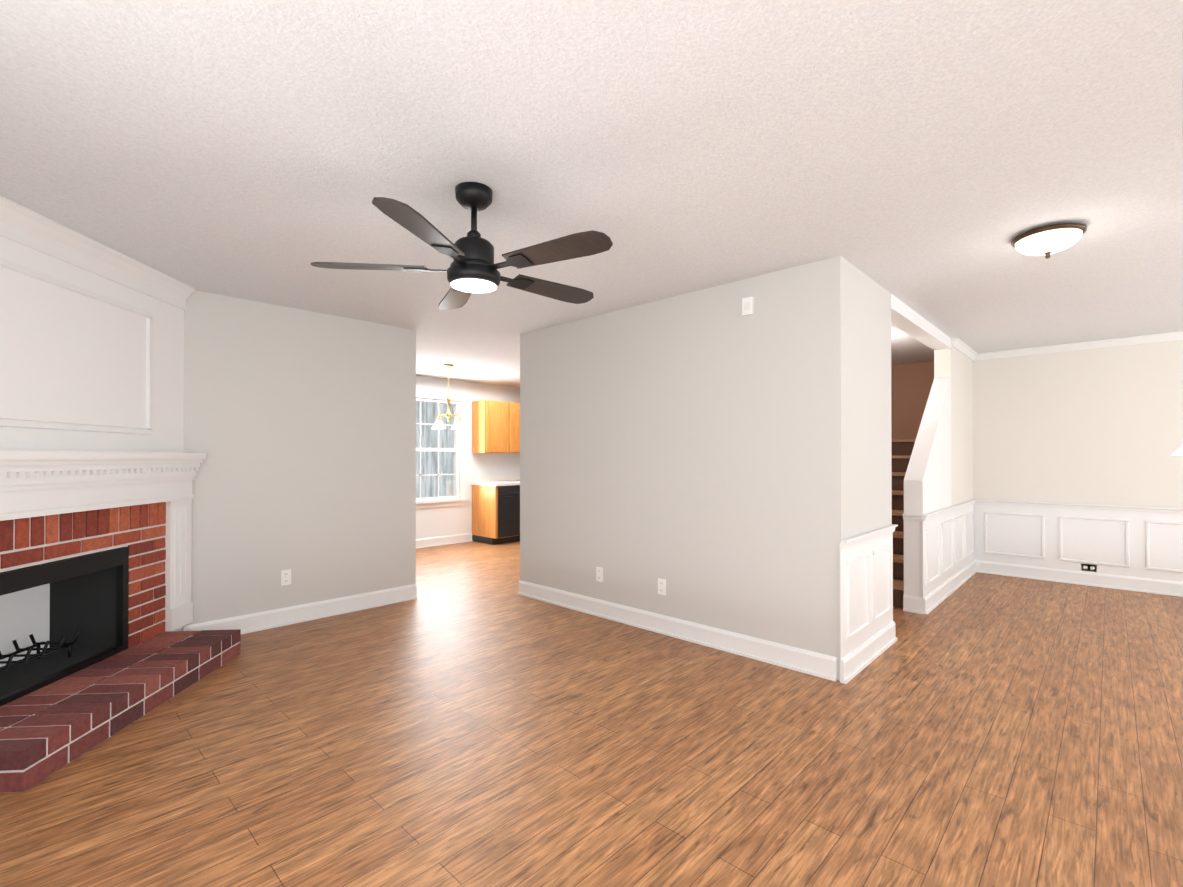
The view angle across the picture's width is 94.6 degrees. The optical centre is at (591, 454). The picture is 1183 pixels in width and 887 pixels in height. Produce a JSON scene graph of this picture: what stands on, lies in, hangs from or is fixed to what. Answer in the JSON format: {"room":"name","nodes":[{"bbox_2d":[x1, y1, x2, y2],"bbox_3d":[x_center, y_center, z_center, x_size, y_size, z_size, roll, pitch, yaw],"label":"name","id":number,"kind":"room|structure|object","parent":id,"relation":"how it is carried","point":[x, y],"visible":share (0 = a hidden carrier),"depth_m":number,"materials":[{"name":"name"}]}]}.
{"room":"living room","nodes":[
{"label":"living room","id":0,"kind":"room"},
{"bbox_2d":[0,236,143,451],"bbox_3d":[-2.862,0.076,2.939,1.041,2.440,0.535,0,0,44],"label":"wall","id":1,"kind":"structure","parent":0,"point":[67,356],"depth_m":2.82,"materials":[{"name":"white paint"}]},
{"bbox_2d":[0,195,194,434],"bbox_3d":[-2.663,-0.636,2.588,0.072,1.019,2.300,0,0,-4],"label":"crown molding","id":2,"kind":"structure","parent":1,"relation":"attached to","point":[23,225],"depth_m":2.93,"materials":[{"name":"white paint"}]},
{"bbox_2d":[144,294,183,630],"bbox_3d":[-2.917,0.079,3.608,0.809,2.440,0.350,0,0,44],"label":"wall","id":3,"kind":"structure","parent":0,"point":[168,320],"depth_m":3.56,"materials":[{"name":"white paint"}]},
{"bbox_2d":[184,290,415,625],"bbox_3d":[-2.246,0.084,4.400,0.140,2.440,1.722,0,0,44],"label":"wall","id":4,"kind":"structure","parent":0,"point":[300,428],"depth_m":4.24,"materials":[{"name":"grey paint"}]},
{"bbox_2d":[281,569,290,585],"bbox_3d":[-2.342,0.942,4.185,0.008,0.115,0.070,0,0,44],"label":"outlet","id":5,"kind":"object","parent":4,"relation":"attached to","point":[285,577],"visible":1,"depth_m":4.18,"materials":[{"name":"white plastic"}]},
{"bbox_2d":[183,584,416,633],"bbox_3d":[-2.185,1.238,4.336,0.028,0.130,1.722,0,0,44],"label":"baseboard","id":6,"kind":"structure","parent":4,"relation":"attached to","point":[259,621],"depth_m":4.29,"materials":[{"name":"white paint"}]},
{"bbox_2d":[416,375,519,538],"bbox_3d":[-2.169,0.103,8.108,0.140,2.440,7.482,0,0,44],"label":"wall","id":7,"kind":"structure","parent":0,"point":[441,521],"depth_m":8.29,"materials":[{"name":"white paint"}]},
{"bbox_2d":[416,392,466,508],"bbox_3d":[-2.425,-0.061,7.774,0.150,1.645,1.430,0,0,44],"label":"kitchen window","id":8,"kind":"structure","parent":7,"relation":"in","point":[437,501],"depth_m":8.05,"materials":[{"name":"white paint"}]},
{"bbox_2d":[416,533,472,548],"bbox_3d":[-3.208,1.252,6.888,0.028,0.130,4.010,0,0,44],"label":"baseboard","id":9,"kind":"structure","parent":7,"relation":"attached to","point":[442,540],"depth_m":7.98,"materials":[{"name":"white paint"}]},
{"bbox_2d":[472,400,510,452],"bbox_3d":[-1.553,-0.420,8.393,0.356,0.790,0.435,0,0,44],"label":"upper cabinet","id":10,"kind":"object","parent":7,"relation":"attached to","point":[491,420],"depth_m":8.26,"materials":[{"name":"orange wood"}]},
{"bbox_2d":[472,476,519,479],"bbox_3d":[-1.022,0.376,9.191,0.020,0.094,2.330,0,0,44],"label":"backsplash","id":11,"kind":"structure","parent":7,"relation":"attached to","point":[473,477],"depth_m":8.66,"materials":[{"name":"white"}]},
{"bbox_2d":[507,402,519,452],"bbox_3d":[-1.255,-0.419,8.706,0.356,0.790,0.430,0,0,44],"label":"upper cabinet","id":12,"kind":"object","parent":7,"relation":"attached to","point":[515,407],"depth_m":8.52,"materials":[{"name":"orange wood"}]},
{"bbox_2d":[0,541,1182,886],"bbox_3d":[1.004,1.351,4.008,10.380,0.100,9.040,0,0,44],"label":"floor","id":13,"kind":"structure","parent":0,"point":[468,717],"depth_m":2.31,"materials":[{"name":"brown wood"}]},
{"bbox_2d":[0,450,240,792],"bbox_3d":[-2.676,0.639,2.873,0.887,1.312,1.704,0,0,-4],"label":"fireplace","id":14,"kind":"object","parent":13,"relation":"on","point":[96,606],"visible":1,"depth_m":2.93,"materials":[{"name":"white"}]},
{"bbox_2d":[471,484,519,544],"bbox_3d":[-1.376,0.892,8.372,0.632,0.865,0.660,0,0,44],"label":"base cabinet","id":15,"kind":"object","parent":13,"relation":"on","point":[495,498],"depth_m":8.11,"materials":[{"name":"black wood"}]},
{"bbox_2d":[471,480,519,487],"bbox_3d":[-0.806,0.442,8.971,0.635,0.039,2.350,0,0,44],"label":"countertop","id":16,"kind":"structure","parent":15,"relation":"on","point":[492,482],"depth_m":8.25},
{"bbox_2d":[518,580,836,681],"bbox_3d":[0.361,1.237,4.118,2.878,0.130,0.028,0,0,44],"label":"baseboard","id":17,"kind":"structure","parent":13,"relation":"on","point":[820,665],"depth_m":3.77,"materials":[{"name":"white paint"}]},
{"bbox_2d":[520,256,891,680],"bbox_3d":[0.724,0.084,4.489,2.900,2.440,1.000,0,0,44],"label":"wall block","id":18,"kind":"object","parent":13,"relation":"on","point":[713,457],"visible":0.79,"depth_m":3.71,"materials":[{"name":"grey paint"}]},
{"bbox_2d":[596,567,602,581],"bbox_3d":[0.064,0.969,4.415,0.070,0.115,0.008,0,0,44],"label":"electrical outlet","id":19,"kind":"object","parent":18,"relation":"attached to","point":[599,573],"visible":1,"depth_m":4.41,"materials":[{"name":"white plastic"}]},
{"bbox_2d":[658,578,665,595],"bbox_3d":[0.513,0.966,3.988,0.070,0.115,0.008,0,0,44],"label":"electrical outlet","id":20,"kind":"object","parent":18,"relation":"attached to","point":[661,586],"visible":1,"depth_m":3.98,"materials":[{"name":"white plastic"}]},
{"bbox_2d":[742,297,753,315],"bbox_3d":[1.008,-0.956,3.517,0.070,0.110,0.024,0,0,44],"label":"sensor box","id":21,"kind":"object","parent":18,"relation":"attached to","point":[747,305],"visible":0.96,"depth_m":3.51,"materials":[{"name":"white plastic"}]},
{"bbox_2d":[840,524,897,683],"bbox_3d":[1.780,0.894,3.464,0.038,0.810,1.022,0,0,44],"label":"wainscoting","id":22,"kind":"structure","parent":18,"relation":"attached to","point":[867,631],"depth_m":3.40,"materials":[{"name":"white paint"}]},
{"bbox_2d":[891,439,915,607],"bbox_3d":[3.135,0.567,5.789,0.914,1.488,2.382,0,0,44],"label":"stairs","id":23,"kind":"structure","parent":13,"relation":"on","point":[902,449],"depth_m":5.53,"materials":[{"name":"brown wood"}]},
{"bbox_2d":[0,0,1182,387],"bbox_3d":[1.004,-1.188,4.022,10.380,0.100,9.040,0,0,44],"label":"ceiling","id":24,"kind":"structure","parent":0,"point":[928,160],"depth_m":2.05,"materials":[{"name":"white paint"}]},
{"bbox_2d":[431,364,465,428],"bbox_3d":[-1.789,-0.725,6.828,0.395,0.796,0.395,0,0,-21],"label":"pendant chandelier","id":25,"kind":"object","parent":24,"relation":"hanging from","point":[439,424],"visible":1,"depth_m":6.79,"materials":[{"name":"white glass"}]},
{"bbox_2d":[311,182,612,309],"bbox_3d":[-0.472,-0.933,2.389,1.282,0.427,1.258,0,0,44],"label":"ceiling fan","id":26,"kind":"object","parent":24,"relation":"hanging from","point":[472,268],"visible":1,"depth_m":2.28,"materials":[{"name":"black metal"}]},
{"bbox_2d":[1011,223,1086,258],"bbox_3d":[2.350,-1.076,2.810,0.300,0.135,0.300,0,0,44],"label":"flush ceiling light","id":27,"kind":"object","parent":24,"relation":"attached to","point":[1047,241],"visible":1,"depth_m":2.74,"materials":[{"name":"white glass"}]},
{"bbox_2d":[1172,445,1182,454],"bbox_3d":[3.060,-0.573,2.372,0.727,1.147,0.727,0,0,44],"label":"dining chandelier","id":28,"kind":"object","parent":24,"relation":"hanging from","point":[1179,451],"visible":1,"depth_m":2.66,"materials":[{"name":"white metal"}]},
{"bbox_2d":[891,361,933,438],"bbox_3d":[4.014,0.096,6.700,0.900,2.440,0.140,0,0,44],"label":"wall","id":29,"kind":"structure","parent":0,"point":[911,384],"depth_m":6.70,"materials":[{"name":"brown paint"}]},
{"bbox_2d":[891,294,972,514],"bbox_3d":[3.157,0.087,5.045,0.140,2.440,3.160,0,0,44],"label":"wall","id":30,"kind":"structure","parent":0,"point":[939,474],"depth_m":5.12,"materials":[{"name":"white paint"}]},
{"bbox_2d":[903,500,976,614],"bbox_3d":[3.453,0.903,5.325,0.178,0.810,2.296,0,0,44],"label":"wainscoting","id":31,"kind":"structure","parent":30,"relation":"attached to","point":[939,564],"depth_m":4.79,"materials":[{"name":"white paint"}]},
{"bbox_2d":[951,337,978,360],"bbox_3d":[3.886,-1.094,5.675,0.056,0.069,1.080,0,0,44],"label":"crown molding","id":32,"kind":"structure","parent":30,"relation":"attached to","point":[959,345],"depth_m":5.63,"materials":[{"name":"white paint"}]},
{"bbox_2d":[973,340,1182,507],"bbox_3d":[5.790,0.086,4.817,4.270,2.440,0.140,0,0,44],"label":"wall","id":33,"kind":"structure","parent":0,"point":[1099,426],"depth_m":5.51,"materials":[{"name":"white paint"}]},
{"bbox_2d":[973,499,1182,596],"bbox_3d":[5.780,0.900,4.700,4.130,0.810,0.038,0,0,44],"label":"wainscoting","id":34,"kind":"structure","parent":33,"relation":"attached to","point":[1134,548],"depth_m":5.49,"materials":[{"name":"white paint"}]},
{"bbox_2d":[1081,564,1096,571],"bbox_3d":[4.989,1.134,5.471,0.115,0.070,0.008,0,0,44],"label":"outlet","id":35,"kind":"object","parent":34,"relation":"attached to","point":[1090,568],"visible":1,"depth_m":5.46,"materials":[{"name":"black plastic"}]},
{"bbox_2d":[975,331,1182,360],"bbox_3d":[5.774,-1.099,4.705,4.130,0.069,0.056,0,0,44],"label":"crown molding","id":36,"kind":"structure","parent":33,"relation":"attached to","point":[1171,336],"depth_m":5.47,"materials":[{"name":"white paint"}]},
{"label":"outside","id":37,"kind":"structure","parent":0,"visible":0},
{"bbox_2d":[416,401,453,497],"bbox_3d":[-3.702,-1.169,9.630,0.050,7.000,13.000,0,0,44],"label":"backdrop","id":38,"kind":"structure","parent":37,"point":[446,468],"depth_m":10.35,"materials":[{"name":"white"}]}
]}

